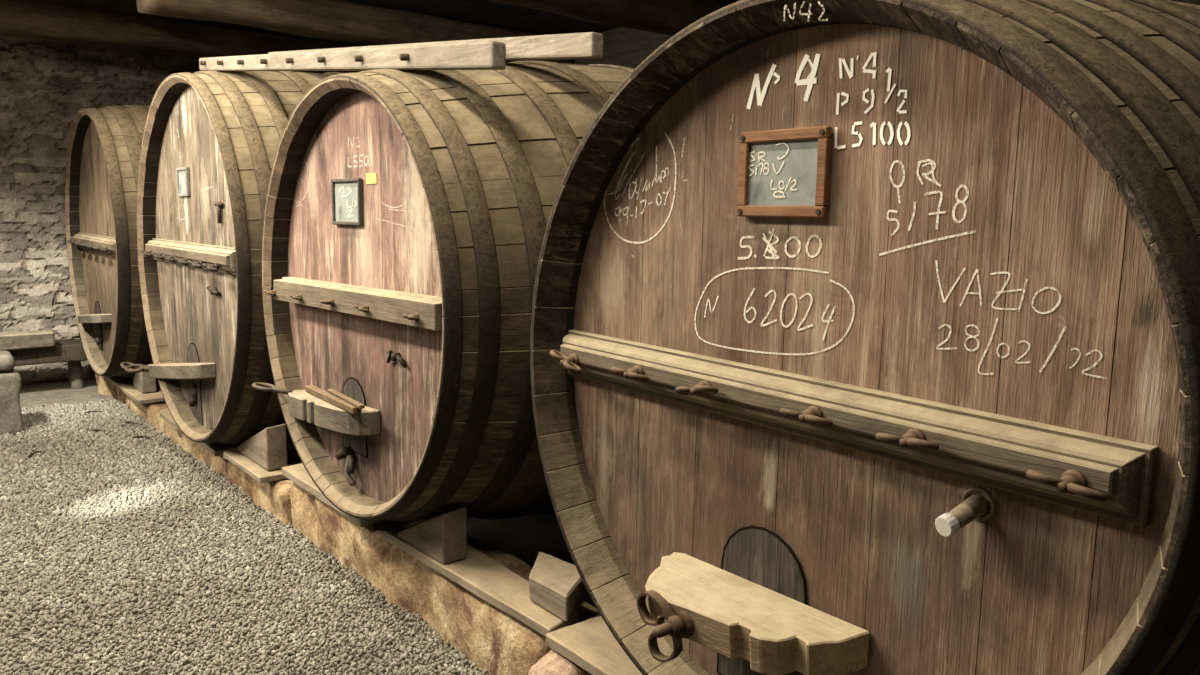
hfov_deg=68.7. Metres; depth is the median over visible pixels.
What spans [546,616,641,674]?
plank
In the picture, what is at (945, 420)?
wine cask
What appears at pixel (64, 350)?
beam
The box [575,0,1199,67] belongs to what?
wall
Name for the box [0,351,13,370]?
stone slab
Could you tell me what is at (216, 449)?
plank
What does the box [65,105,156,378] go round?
wine cask
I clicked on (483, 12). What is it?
ceiling
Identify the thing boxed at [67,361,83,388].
support block
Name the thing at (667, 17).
beam
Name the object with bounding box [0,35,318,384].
wall
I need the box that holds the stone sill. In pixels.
[109,380,600,674]
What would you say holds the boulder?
on the floor
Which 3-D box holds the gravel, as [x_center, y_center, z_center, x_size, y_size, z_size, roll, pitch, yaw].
[-2.297,0.896,4.213,1.368,0.128,6.762,-5,10,-39]
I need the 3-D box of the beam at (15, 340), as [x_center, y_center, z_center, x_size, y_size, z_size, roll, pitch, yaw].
[-5.143,0.061,6.778,1.584,0.132,0.235,-5,10,-39]
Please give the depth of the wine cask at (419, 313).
3.00 m
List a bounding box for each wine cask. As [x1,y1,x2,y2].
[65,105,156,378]
[120,71,343,443]
[252,61,634,520]
[530,0,1199,674]
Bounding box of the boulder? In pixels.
[528,649,591,674]
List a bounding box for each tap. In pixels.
[94,323,103,344]
[189,384,197,406]
[335,446,354,473]
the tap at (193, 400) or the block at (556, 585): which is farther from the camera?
the tap at (193, 400)
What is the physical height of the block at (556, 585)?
0.098 m
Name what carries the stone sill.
on the floor
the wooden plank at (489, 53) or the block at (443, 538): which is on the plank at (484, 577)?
the block at (443, 538)
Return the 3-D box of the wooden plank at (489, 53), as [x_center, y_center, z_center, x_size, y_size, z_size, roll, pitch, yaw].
[-1.104,-1.228,3.856,0.480,0.480,2.998,-5,10,-39]
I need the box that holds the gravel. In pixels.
[0,398,490,674]
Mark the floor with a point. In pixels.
(524, 537)
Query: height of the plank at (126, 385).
0.041 m
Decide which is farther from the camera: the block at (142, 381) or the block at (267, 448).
the block at (142, 381)
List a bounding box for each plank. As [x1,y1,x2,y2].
[104,376,164,404]
[160,410,243,455]
[199,32,602,70]
[223,450,291,482]
[282,463,389,526]
[383,523,578,636]
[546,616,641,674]
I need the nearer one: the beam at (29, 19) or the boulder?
the boulder
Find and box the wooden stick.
[305,385,364,413]
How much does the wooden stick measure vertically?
0.073 m
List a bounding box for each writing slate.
[176,167,189,196]
[331,178,362,225]
[737,126,831,217]
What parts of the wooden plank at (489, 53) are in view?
rail, rail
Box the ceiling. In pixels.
[32,0,737,46]
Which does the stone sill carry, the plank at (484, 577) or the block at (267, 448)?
the plank at (484, 577)
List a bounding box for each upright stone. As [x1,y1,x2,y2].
[0,369,23,434]
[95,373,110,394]
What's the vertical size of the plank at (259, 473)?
0.040 m
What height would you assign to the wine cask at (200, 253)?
2.168 m
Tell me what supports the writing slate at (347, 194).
attached to the wine cask at (419, 313)
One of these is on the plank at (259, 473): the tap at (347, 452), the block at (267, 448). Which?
the block at (267, 448)
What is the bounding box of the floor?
[0,378,595,674]
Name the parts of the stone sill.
sill stone, sill stone, sill stone, sill stone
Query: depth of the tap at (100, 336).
7.00 m
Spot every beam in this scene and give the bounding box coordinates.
[0,0,360,72]
[0,330,54,350]
[5,339,86,365]
[136,0,574,63]
[489,0,729,35]
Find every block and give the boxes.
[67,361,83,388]
[133,365,156,392]
[236,424,287,470]
[398,507,466,563]
[529,552,587,621]
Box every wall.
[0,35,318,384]
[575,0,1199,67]
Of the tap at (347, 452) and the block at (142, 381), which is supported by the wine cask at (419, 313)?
the tap at (347, 452)
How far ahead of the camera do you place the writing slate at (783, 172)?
1.73 m
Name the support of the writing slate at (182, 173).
attached to the wine cask at (200, 253)
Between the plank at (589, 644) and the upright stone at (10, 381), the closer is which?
the plank at (589, 644)
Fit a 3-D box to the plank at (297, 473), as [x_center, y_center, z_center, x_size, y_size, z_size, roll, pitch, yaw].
[-1.152,0.677,3.895,0.212,0.048,0.892,-5,10,-39]

